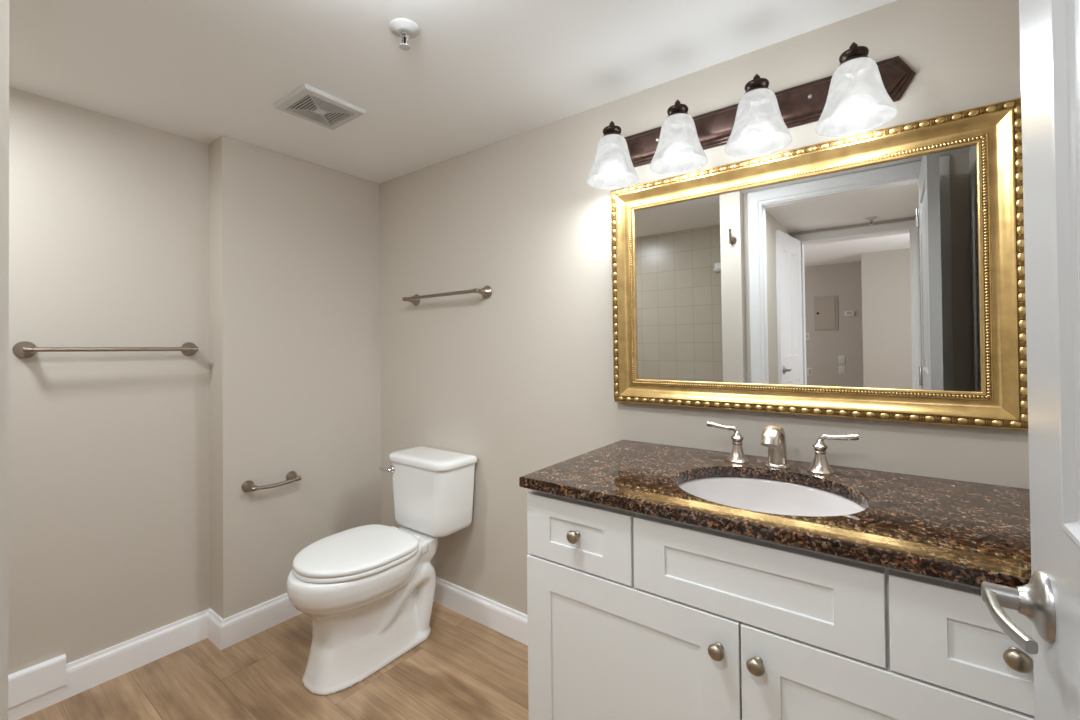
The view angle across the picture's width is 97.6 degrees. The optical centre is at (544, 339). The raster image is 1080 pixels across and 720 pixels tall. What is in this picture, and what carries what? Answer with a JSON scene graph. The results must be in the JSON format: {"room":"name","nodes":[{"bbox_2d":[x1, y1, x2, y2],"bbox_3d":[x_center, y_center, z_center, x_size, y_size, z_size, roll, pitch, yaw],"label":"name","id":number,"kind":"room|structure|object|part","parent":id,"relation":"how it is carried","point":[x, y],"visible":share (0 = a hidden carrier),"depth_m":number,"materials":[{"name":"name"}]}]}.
{"room":"bathroom","nodes":[
{"label":"bathroom","id":0,"kind":"room"},
{"bbox_2d":[0,0,8,719],"bbox_3d":[-1.068,0.176,-0.157,0.315,2.067,1.645,-1,-1,36],"label":"door frame","id":1,"kind":"structure","parent":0,"point":[4,4],"depth_m":0.47,"materials":[{"name":"beige paint"}]},
{"bbox_2d":[8,87,381,674],"bbox_3d":[-1.701,0.203,1.667,0.350,2.067,2.330,-1,-1,36],"label":"wall","id":2,"kind":"structure","parent":0,"point":[131,516],"depth_m":1.90,"materials":[{"name":"beige paint"}]},
{"bbox_2d":[8,654,65,708],"bbox_3d":[-1.732,1.135,1.523,0.022,0.097,0.269,-1,-1,36],"label":"trim","id":3,"kind":"structure","parent":2,"relation":"attached to","point":[24,685],"depth_m":1.57,"materials":[{"name":"white paint"}]},
{"bbox_2d":[12,341,198,357],"bbox_3d":[-1.564,0.035,1.734,0.073,0.060,0.511,-1,-1,36],"label":"towel bar","id":4,"kind":"object","parent":2,"relation":"attached to","point":[25,349],"visible":1,"depth_m":1.65,"materials":[{"name":"silver metal"}]},
{"bbox_3d":[-1.700,0.032,1.551,0.073,0.056,0.056,-1,-1,36],"label":"post","id":5,"kind":"part","parent":4,"relation":"part of","materials":[{"name":"silver metal"}]},
{"bbox_3d":[-1.429,0.037,1.917,0.073,0.056,0.056,-1,-1,36],"label":"post","id":6,"kind":"part","parent":4,"relation":"part of","materials":[{"name":"silver metal"}]},
{"bbox_2d":[8,593,302,719],"bbox_3d":[-1.333,1.180,1.952,0.154,0.111,1.430,-1,-1,36],"label":"baseboard","id":7,"kind":"structure","parent":2,"relation":"attached to","point":[83,674],"depth_m":1.84,"materials":[{"name":"white paint"}]},
{"bbox_2d":[242,471,300,491],"bbox_3d":[-1.163,0.613,2.033,0.069,0.048,0.226,-1,-1,36],"label":"toilet paper holder","id":8,"kind":"object","parent":2,"relation":"attached to","point":[247,486],"visible":1,"depth_m":2.00,"materials":[{"name":"silver metal"}]},
{"bbox_3d":[-1.216,0.612,1.961,0.069,0.048,0.048,-1,-1,36],"label":"post","id":9,"kind":"part","parent":8,"relation":"part of","materials":[{"name":"silver metal"}]},
{"bbox_3d":[-1.111,0.613,2.104,0.069,0.048,0.048,-1,-1,36],"label":"post","id":10,"kind":"part","parent":8,"relation":"part of","materials":[{"name":"silver metal"}]},
{"bbox_2d":[18,601,528,719],"bbox_3d":[-2.078,1.258,-1.270,4.700,0.100,7.700,-1,-1,36],"label":"floor","id":11,"kind":"structure","parent":0,"point":[465,669],"depth_m":1.68,"materials":[{"name":"brown wood"}]},
{"bbox_2d":[286,446,476,695],"bbox_3d":[-0.653,0.865,1.894,0.400,0.726,0.704,-1,-1,36],"label":"toilet","id":12,"kind":"object","parent":11,"relation":"on","point":[368,591],"visible":1,"depth_m":1.79,"materials":[{"name":"white ceramic"}]},
{"bbox_3d":[-0.727,0.798,1.805,0.380,0.024,0.425,-1,-1,36],"label":"lid","id":13,"kind":"part","parent":12,"relation":"part of","materials":[{"name":"white plastic"}]},
{"bbox_3d":[-0.727,0.820,1.805,0.380,0.016,0.425,-1,-1,36],"label":"seat","id":14,"kind":"part","parent":12,"relation":"part of","materials":[{"name":"white plastic"}]},
{"bbox_3d":[-0.693,1.029,1.845,0.374,0.398,0.578,-1,-1,36],"label":"bowl","id":15,"kind":"part","parent":12,"relation":"part of","materials":[{"name":"white ceramic"}]},
{"bbox_3d":[-0.701,0.575,2.104,0.082,0.035,0.040,-1,-1,36],"label":"flush lever","id":16,"kind":"part","parent":12,"relation":"part of","materials":[{"name":"silver metal"}]},
{"bbox_3d":[-0.504,0.679,2.093,0.372,0.285,0.200,-1,-1,36],"label":"tank","id":17,"kind":"part","parent":12,"relation":"part of","materials":[{"name":"white ceramic"}]},
{"bbox_3d":[-0.507,0.520,2.093,0.391,0.034,0.212,-1,-1,36],"label":"tank lid","id":18,"kind":"part","parent":12,"relation":"part of","materials":[{"name":"white ceramic"}]},
{"bbox_2d":[527,489,1034,719],"bbox_3d":[0.531,0.787,1.105,1.052,0.839,0.574,-1,-1,36],"label":"vanity cabinet","id":19,"kind":"object","parent":11,"relation":"on","point":[632,615],"visible":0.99,"depth_m":0.91,"materials":[{"name":"white wood"}]},
{"bbox_3d":[0.068,0.464,1.116,0.032,0.030,0.031,-1,-1,36],"label":"knob","id":20,"kind":"part","parent":19,"relation":"part of","materials":[{"name":"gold metal"}]},
{"bbox_3d":[0.078,0.467,1.135,0.292,0.154,0.020,-1,-1,36],"label":"drawer","id":21,"kind":"part","parent":19,"relation":"part of","materials":[{"name":"white wood"}]},
{"bbox_3d":[0.171,0.823,1.065,0.519,0.550,0.020,-1,-1,36],"label":"door","id":22,"kind":"part","parent":19,"relation":"part of","materials":[{"name":"white wood"}]},
{"bbox_3d":[0.333,0.602,0.914,0.032,0.030,0.031,-1,-1,36],"label":"knob","id":23,"kind":"part","parent":19,"relation":"part of","materials":[{"name":"gold metal"}]},
{"bbox_3d":[0.390,0.600,0.872,0.032,0.030,0.031,-1,-1,36],"label":"knob","id":24,"kind":"part","parent":19,"relation":"part of","materials":[{"name":"gold metal"}]},
{"bbox_3d":[0.380,0.462,0.912,0.448,0.154,0.020,-1,-1,36],"label":"drawer","id":25,"kind":"part","parent":19,"relation":"part of","materials":[{"name":"white wood"}]},
{"bbox_2d":[519,440,1030,587],"bbox_3d":[0.533,0.353,1.112,1.066,0.026,0.568,-1,-1,36],"label":"countertop","id":26,"kind":"structure","parent":19,"relation":"on","point":[963,532],"depth_m":0.95,"materials":[{"name":"brown stone"}]},
{"bbox_2d":[678,476,864,515],"bbox_3d":[0.507,0.447,1.090,0.424,0.158,0.373,-1,-1,36],"label":"sink","id":27,"kind":"object","parent":26,"relation":"in","point":[748,493],"visible":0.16,"depth_m":1.24,"materials":[{"name":"grey ceramic"}]},
{"bbox_2d":[707,421,858,474],"bbox_3d":[0.609,0.282,1.253,0.371,0.115,0.148,-1,-1,36],"label":"faucet","id":28,"kind":"object","parent":26,"relation":"on","point":[773,436],"visible":1,"depth_m":1.23,"materials":[{"name":"silver metal"}]},
{"bbox_3d":[0.512,0.253,1.359,0.090,0.031,0.016,-1,-1,36],"label":"lever","id":29,"kind":"part","parent":28,"relation":"part of","materials":[{"name":"silver metal"}]},
{"bbox_3d":[0.544,0.300,1.336,0.060,0.084,0.060,-1,-1,36],"label":"handle","id":30,"kind":"part","parent":28,"relation":"part of","materials":[{"name":"silver metal"}]},
{"bbox_3d":[0.604,0.282,1.246,0.058,0.115,0.131,-1,-1,36],"label":"spout","id":31,"kind":"part","parent":28,"relation":"part of","materials":[{"name":"silver metal"}]},
{"bbox_3d":[0.708,0.297,1.216,0.060,0.084,0.060,-1,-1,36],"label":"handle","id":32,"kind":"part","parent":28,"relation":"part of","materials":[{"name":"silver metal"}]},
{"bbox_3d":[0.738,0.249,1.192,0.090,0.031,0.016,-1,-1,36],"label":"lever","id":33,"kind":"part","parent":28,"relation":"part of","materials":[{"name":"silver metal"}]},
{"bbox_3d":[0.594,0.815,0.753,0.526,0.550,0.020,-1,-1,36],"label":"door","id":34,"kind":"part","parent":19,"relation":"part of","materials":[{"name":"white wood"}]},
{"bbox_3d":[0.683,0.456,0.688,0.294,0.154,0.020,-1,-1,36],"label":"drawer","id":35,"kind":"part","parent":19,"relation":"part of","materials":[{"name":"white wood"}]},
{"bbox_3d":[0.671,0.452,0.671,0.032,0.030,0.031,-1,-1,36],"label":"knob","id":36,"kind":"part","parent":19,"relation":"part of","materials":[{"name":"gold metal"}]},
{"bbox_2d":[9,0,896,183],"bbox_3d":[-0.842,-0.901,0.627,3.000,0.100,3.190,-1,-1,36],"label":"ceiling","id":37,"kind":"structure","parent":0,"point":[476,74],"depth_m":1.42,"materials":[{"name":"white paint"}]},
{"bbox_2d":[273,83,365,129],"bbox_3d":[-0.810,-0.831,1.707,0.224,0.016,0.224,-1,-1,36],"label":"ceiling vent","id":38,"kind":"object","parent":37,"relation":"in","point":[307,102],"visible":1,"depth_m":1.69,"materials":[{"name":"grey plastic"}]},
{"bbox_2d":[389,18,419,50],"bbox_3d":[-0.381,-0.822,1.287,0.080,0.054,0.080,-1,-1,36],"label":"sprinkler","id":39,"kind":"object","parent":37,"relation":"attached to","point":[406,29],"visible":1,"depth_m":1.28,"materials":[{"name":"grey plastic"}]},
{"bbox_2d":[379,0,1029,614],"bbox_3d":[0.087,0.186,1.858,3.000,2.067,0.100,-1,-1,36],"label":"wall","id":40,"kind":"structure","parent":0,"point":[519,379],"depth_m":1.83,"materials":[{"name":"beige paint"}]},
{"bbox_2d":[402,286,491,305],"bbox_3d":[-0.463,-0.202,2.155,0.531,0.060,0.077,-1,-1,36],"label":"towel bar","id":41,"kind":"object","parent":40,"relation":"attached to","point":[486,291],"visible":1,"depth_m":2.07,"materials":[{"name":"silver metal"}]},
{"bbox_3d":[-0.654,-0.196,2.296,0.056,0.056,0.077,-1,-1,36],"label":"post","id":42,"kind":"part","parent":41,"relation":"part of","materials":[{"name":"silver metal"}]},
{"bbox_3d":[-0.272,-0.207,2.014,0.056,0.056,0.077,-1,-1,36],"label":"post","id":43,"kind":"part","parent":41,"relation":"part of","materials":[{"name":"silver metal"}]},
{"bbox_2d":[434,577,527,645],"bbox_3d":[-0.286,1.170,2.059,1.402,0.111,0.015,-1,-1,36],"label":"baseboard","id":44,"kind":"structure","parent":40,"relation":"attached to","point":[512,623],"depth_m":2.04,"materials":[{"name":"white paint"}]},
{"bbox_2d":[587,42,915,188],"bbox_3d":[0.499,-0.622,1.363,0.904,0.195,0.211,-1,-1,36],"label":"vanity light","id":45,"kind":"object","parent":40,"relation":"attached to","point":[860,96],"visible":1,"depth_m":1.30,"materials":[{"name":"white glass"}]},
{"bbox_3d":[0.220,-0.589,1.541,0.168,0.140,0.168,-1,-1,36],"label":"lamp shade","id":46,"kind":"part","parent":45,"relation":"part of","materials":[{"name":"white glass"}]},
{"bbox_3d":[0.397,-0.592,1.410,0.168,0.140,0.168,-1,-1,36],"label":"lamp shade","id":47,"kind":"part","parent":45,"relation":"part of","materials":[{"name":"white glass"}]},
{"bbox_3d":[0.575,-0.596,1.280,0.168,0.140,0.168,-1,-1,36],"label":"lamp shade","id":48,"kind":"part","parent":45,"relation":"part of","materials":[{"name":"white glass"}]},
{"bbox_3d":[0.552,-0.656,1.436,0.904,0.111,0.030,-1,-1,36],"label":"plate","id":49,"kind":"part","parent":45,"relation":"part of","materials":[{"name":"brown metal"}]},
{"bbox_3d":[0.752,-0.599,1.149,0.168,0.140,0.168,-1,-1,36],"label":"lamp shade","id":50,"kind":"part","parent":45,"relation":"part of","materials":[{"name":"white glass"}]},
{"bbox_2d":[611,97,1027,430],"bbox_3d":[0.654,-0.161,1.350,1.030,0.736,0.040,-1,-1,36],"label":"wall mirror","id":51,"kind":"object","parent":40,"relation":"attached to","point":[879,274],"visible":1,"depth_m":1.26,"materials":[{"name":"gold metal"}]},
{"bbox_2d":[634,145,980,391],"bbox_3d":[0.662,-0.161,1.360,0.878,0.584,0.005,-1,0,36],"label":"mirror glass","id":52,"kind":"object","parent":51,"relation":"attached to","point":[863,274],"depth_m":1.29,"materials":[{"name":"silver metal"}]},
{"bbox_3d":[-0.115,0.168,0.006,1.025,2.067,0.080,-1,-1,36],"label":"wall","id":53,"kind":"structure","parent":0,"visible":0},
{"bbox_2d":[981,0,1079,719],"bbox_3d":[0.306,0.208,0.194,0.124,1.965,0.694,-1,-1,36],"label":"door","id":54,"kind":"structure","parent":53,"relation":"in","point":[1049,29],"depth_m":0.41,"materials":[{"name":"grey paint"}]},
{"bbox_3d":[0.416,0.245,0.418,0.034,0.020,0.102,-1,-1,36],"label":"lever","id":55,"kind":"part","parent":54,"relation":"part of","materials":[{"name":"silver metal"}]},
{"bbox_3d":[0.455,0.245,0.441,0.019,0.062,0.062,-1,-1,36],"label":"handle","id":56,"kind":"part","parent":54,"relation":"part of","materials":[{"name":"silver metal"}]},
{"bbox_3d":[0.308,0.208,0.198,0.039,1.965,0.685,-1,-1,36],"label":"panel","id":57,"kind":"part","parent":54,"relation":"part of","materials":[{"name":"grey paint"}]}
]}

